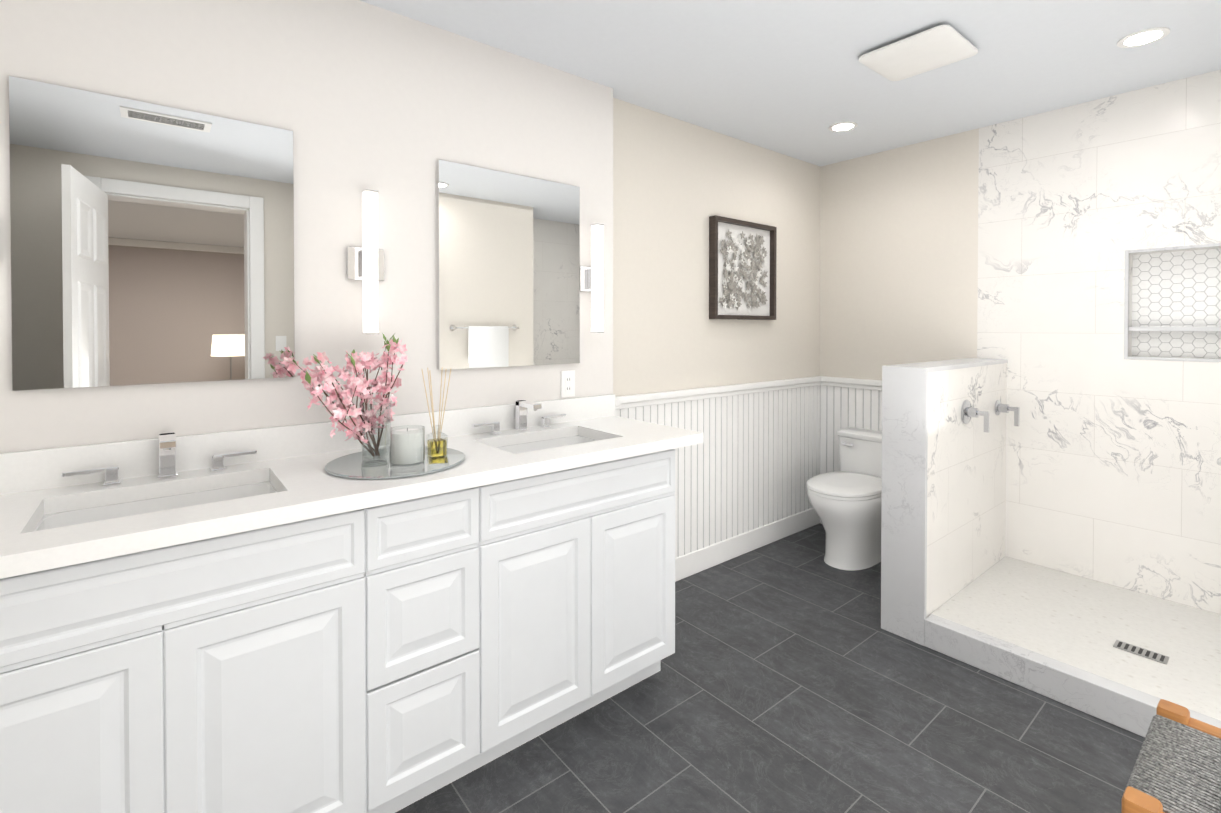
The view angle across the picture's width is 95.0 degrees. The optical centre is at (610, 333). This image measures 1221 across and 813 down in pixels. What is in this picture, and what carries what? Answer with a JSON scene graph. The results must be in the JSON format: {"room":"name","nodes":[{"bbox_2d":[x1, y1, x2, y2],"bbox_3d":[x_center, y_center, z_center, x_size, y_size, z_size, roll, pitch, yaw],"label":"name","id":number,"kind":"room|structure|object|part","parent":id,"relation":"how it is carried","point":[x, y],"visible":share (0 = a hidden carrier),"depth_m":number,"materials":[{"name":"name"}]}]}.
{"room":"bathroom","nodes":[
{"label":"bathroom","id":0,"kind":"room"},
{"bbox_2d":[0,0,612,452],"bbox_3d":[-0.943,0.101,1.908,2.395,2.480,0.080,-1,1,-39],"label":"wall","id":1,"kind":"structure","parent":0,"point":[358,98],"depth_m":1.87,"materials":[{"name":"paint"}]},
{"bbox_2d":[9,76,294,390],"bbox_3d":[-1.252,-0.250,1.590,0.620,0.780,0.017,-1,1,-39],"label":"mirror","id":2,"kind":"object","parent":1,"relation":"attached to","point":[152,243],"visible":1,"depth_m":1.55,"materials":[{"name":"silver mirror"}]},
{"bbox_2d":[0,394,614,493],"bbox_3d":[-0.911,0.342,1.869,2.388,0.100,0.019,-1,1,-39],"label":"backsplash","id":3,"kind":"structure","parent":1,"relation":"attached to","point":[40,469],"depth_m":1.70,"materials":[{"name":"white stone"}]},
{"bbox_2d":[347,189,383,334],"bbox_3d":[-0.820,-0.239,1.899,0.120,0.482,0.081,-1,1,-39],"label":"sconce","id":4,"kind":"object","parent":1,"relation":"attached to","point":[365,263],"visible":1,"depth_m":1.87,"materials":[{"name":"silver metal"}]},
{"bbox_2d":[437,160,579,369],"bbox_3d":[-0.392,-0.258,2.286,0.642,0.780,0.017,-1,1,-39],"label":"mirror","id":5,"kind":"object","parent":1,"relation":"attached to","point":[508,266],"visible":1,"depth_m":2.25,"materials":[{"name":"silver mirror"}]},
{"bbox_2d":[561,370,574,397],"bbox_3d":[-0.186,0.220,2.464,0.072,0.116,0.007,-1,1,-39],"label":"electrical outlet plate","id":6,"kind":"object","parent":1,"relation":"attached to","point":[567,383],"visible":1,"depth_m":2.46,"materials":[{"name":"white plastic"}]},
{"bbox_2d":[580,223,603,332],"bbox_3d":[-0.070,-0.245,2.506,0.120,0.482,0.081,-1,1,-39],"label":"sconce","id":7,"kind":"object","parent":1,"relation":"attached to","point":[591,279],"visible":0.98,"depth_m":2.48,"materials":[{"name":"silver metal"}]},
{"bbox_2d":[613,98,819,396],"bbox_3d":[-0.244,0.093,2.653,4.820,2.480,0.200,-1,1,-39],"label":"wall","id":8,"kind":"structure","parent":0,"point":[677,183],"depth_m":3.09,"materials":[{"name":"beige paint"}]},
{"bbox_2d":[615,385,819,557],"bbox_3d":[0.714,0.773,3.300,1.925,0.875,0.012,-1,1,-39],"label":"wainscoting","id":9,"kind":"structure","parent":8,"relation":"attached to","point":[751,462],"depth_m":3.34,"materials":[{"name":"white wood"}]},
{"bbox_2d":[615,376,825,409],"bbox_3d":[0.729,0.333,3.276,1.927,0.063,0.060,-1,1,-39],"label":"trim","id":10,"kind":"structure","parent":8,"relation":"attached to","point":[641,400],"depth_m":3.15,"materials":[{"name":"white wood"}]},
{"bbox_2d":[709,215,776,319],"bbox_3d":[0.797,-0.375,3.332,0.580,0.580,0.045,-1,1,-39],"label":"picture","id":11,"kind":"object","parent":8,"relation":"attached to","point":[742,269],"visible":1,"depth_m":3.32},
{"bbox_2d":[675,508,821,581],"bbox_3d":[0.720,1.263,3.299,1.925,0.125,0.030,-1,1,-39],"label":"baseboard","id":12,"kind":"structure","parent":8,"relation":"attached to","point":[695,562],"depth_m":3.31,"materials":[{"name":"white wood"}]},
{"bbox_2d":[360,0,1220,166],"bbox_3d":[0.771,-1.183,1.384,4.820,0.100,3.430,-1,1,-39],"label":"ceiling","id":13,"kind":"structure","parent":0,"point":[796,79],"depth_m":2.30,"materials":[{"name":"paint"}]},
{"bbox_2d":[828,122,857,131],"bbox_3d":[1.291,-1.149,3.110,0.150,0.006,0.150,-1,1,-39],"label":"recessed light","id":14,"kind":"object","parent":13,"relation":"in","point":[841,126],"visible":1,"depth_m":3.10,"materials":[{"name":"white"}]},
{"bbox_2d":[859,25,977,80],"bbox_3d":[1.237,-1.124,2.256,0.340,0.036,0.340,-1,1,-39],"label":"fan","id":15,"kind":"object","parent":13,"relation":"attached to","point":[928,50],"visible":1,"depth_m":2.21,"materials":[{"name":"white plastic"}]},
{"bbox_2d":[1117,27,1169,47],"bbox_3d":[2.051,-1.138,2.156,0.150,0.006,0.150,-1,1,-39],"label":"recessed light","id":16,"kind":"object","parent":13,"relation":"in","point":[1143,37],"visible":1,"depth_m":2.15,"materials":[{"name":"white"}]},
{"bbox_2d":[395,523,1220,812],"bbox_3d":[0.771,1.397,1.412,4.820,0.100,3.430,-1,1,-39],"label":"floor","id":17,"kind":"structure","parent":0,"point":[792,676],"depth_m":1.89,"materials":[{"name":"tile"}]},
{"bbox_2d":[0,450,674,812],"bbox_3d":[-0.796,0.889,1.641,2.272,0.910,0.527,-1,1,-39],"label":"bathroom vanity","id":18,"kind":"object","parent":17,"relation":"on","point":[270,620],"depth_m":1.40,"materials":[{"name":"wood"}]},
{"bbox_2d":[0,414,703,581],"bbox_3d":[-0.740,0.414,1.659,2.388,0.040,0.562,-1,1,-39],"label":"countertop","id":19,"kind":"structure","parent":18,"relation":"on","point":[304,491],"depth_m":1.43,"materials":[{"name":"white stone"}]},
{"bbox_2d":[32,474,275,529],"bbox_3d":[-1.094,0.503,1.385,0.520,0.155,0.350,-1,1,-39],"label":"sink","id":20,"kind":"object","parent":19,"relation":"in","point":[187,495],"depth_m":1.48,"materials":[{"name":"white ceramic"}]},
{"bbox_2d":[60,433,259,485],"bbox_3d":[-1.195,0.337,1.508,0.420,0.118,0.145,-1,1,-39],"label":"faucet","id":21,"kind":"object","parent":19,"relation":"on","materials":[{"name":"silver metal"}]},
{"bbox_2d":[281,334,464,479],"bbox_3d":[-0.687,0.195,1.679,0.496,0.397,0.400,-1,1,-39],"label":"decorative tray","id":22,"kind":"object","parent":19,"relation":"on","point":[406,453],"visible":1,"depth_m":1.66,"materials":[{"name":"pink plant"}]},
{"bbox_2d":[359,402,391,461],"bbox_3d":[-0.720,0.298,1.717,0.092,0.175,0.092,-1,1,-39],"label":"vase","id":23,"kind":"object","parent":22,"relation":"on","point":[367,421],"depth_m":1.71,"materials":[{"name":"clear glass"}]},
{"bbox_2d":[389,425,424,466],"bbox_3d":[-0.608,0.334,1.674,0.100,0.105,0.100,-1,1,-39],"label":"candle","id":24,"kind":"object","parent":22,"relation":"on","point":[406,446],"depth_m":1.64,"materials":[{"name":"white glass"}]},
{"bbox_2d":[422,367,450,457],"bbox_3d":[-0.548,0.247,1.766,0.089,0.277,0.087,-1,1,-39],"label":"diffuser","id":25,"kind":"object","parent":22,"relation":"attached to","point":[437,448],"depth_m":1.76,"materials":[{"name":"yellow glass"}]},
{"bbox_2d":[472,400,567,433],"bbox_3d":[-0.326,0.329,2.211,0.420,0.118,0.145,-1,1,-39],"label":"faucet","id":26,"kind":"object","parent":19,"relation":"on","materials":[{"name":"silver metal"}]},
{"bbox_2d":[488,430,595,453],"bbox_3d":[-0.225,0.495,2.088,0.520,0.155,0.350,-1,1,-39],"label":"sink","id":27,"kind":"object","parent":19,"relation":"in","point":[549,439],"depth_m":2.24,"materials":[{"name":"white ceramic"}]},
{"bbox_2d":[807,427,881,570],"bbox_3d":[1.460,0.975,3.328,0.742,0.701,0.452,-1,1,-39],"label":"toilet","id":28,"kind":"object","parent":17,"relation":"on","point":[845,501],"visible":0.79,"depth_m":3.17,"materials":[{"name":"white ceramic"}]},
{"bbox_2d":[881,358,1019,645],"bbox_3d":[1.720,0.737,2.752,1.050,1.190,0.278,-1,1,-39],"label":"wall","id":29,"kind":"structure","parent":17,"relation":"on","point":[943,516],"depth_m":2.52,"materials":[{"name":"stone"}]},
{"bbox_3d":[1.727,0.387,2.637,0.116,0.143,0.096,-1,1,-39],"label":"valve trim","id":30,"kind":"part","parent":29,"relation":"part of","materials":[{"name":"silver metal"}]},
{"bbox_3d":[2.069,0.412,2.914,0.080,0.125,0.096,-1,1,-39],"label":"valve trim","id":31,"kind":"part","parent":29,"relation":"part of","materials":[{"name":"silver metal"}]},
{"bbox_2d":[925,614,1220,736],"bbox_3d":[1.974,1.286,1.669,0.075,0.116,1.919,-1,1,-39],"label":"shower curb","id":32,"kind":"structure","parent":17,"relation":"on","point":[1130,709],"depth_m":2.06,"materials":[{"name":"stone"}]},
{"bbox_2d":[932,557,1220,720],"bbox_3d":[2.381,1.282,2.001,0.975,0.116,1.923,-1,1,-39],"label":"pan","id":33,"kind":"object","parent":17,"relation":"on","point":[1082,623],"depth_m":2.33,"materials":[{"name":"stone"}]},
{"bbox_3d":[2.041,1.224,2.155,0.070,0.004,0.150,-1,1,-39],"label":"drain grate","id":34,"kind":"part","parent":33,"relation":"part of","materials":[{"name":"silver metal"}]},
{"bbox_2d":[1121,699,1220,812],"bbox_3d":[1.288,1.099,0.929,0.449,0.506,0.604,-1,1,-39],"label":"stool","id":35,"kind":"object","parent":17,"relation":"on","point":[1177,767],"visible":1,"depth_m":1.11,"materials":[{"name":"grey fabric"}]},
{"bbox_2d":[820,70,1220,614],"bbox_3d":[2.451,0.092,2.756,0.100,2.480,3.030,-1,1,-39],"label":"wall","id":36,"kind":"structure","parent":0,"point":[1113,466],"depth_m":2.84,"materials":[{"name":"stone"}]},
{"bbox_2d":[820,385,881,473],"bbox_3d":[1.750,0.771,3.540,0.012,0.875,0.918,-1,1,-39],"label":"trim","id":37,"kind":"structure","parent":36,"relation":"attached to","point":[842,408],"depth_m":3.78,"materials":[{"name":"white wood"}]},
{"bbox_2d":[825,376,881,390],"bbox_3d":[1.757,0.330,3.510,0.034,0.063,0.870,-1,1,-39],"label":"trim","id":38,"kind":"structure","parent":36,"relation":"attached to","point":[830,381],"depth_m":3.68,"materials":[{"name":"white wood"}]},
{"bbox_2d":[1124,243,1220,361],"bbox_3d":[2.602,-0.136,2.561,0.100,0.518,0.358,-1,1,-39],"label":"trim","id":39,"kind":"structure","parent":36,"relation":"attached to","point":[1127,328],"depth_m":2.59,"materials":[{"name":"stone"}]},
{"bbox_2d":[1132,248,1220,357],"bbox_3d":[2.641,-0.136,2.593,0.006,0.506,0.346,-1,1,-39],"label":"wall niche","id":40,"kind":"object","parent":36,"relation":"attached to","point":[1178,288],"visible":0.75,"depth_m":2.60,"materials":[{"name":"grey tile"}]}
]}

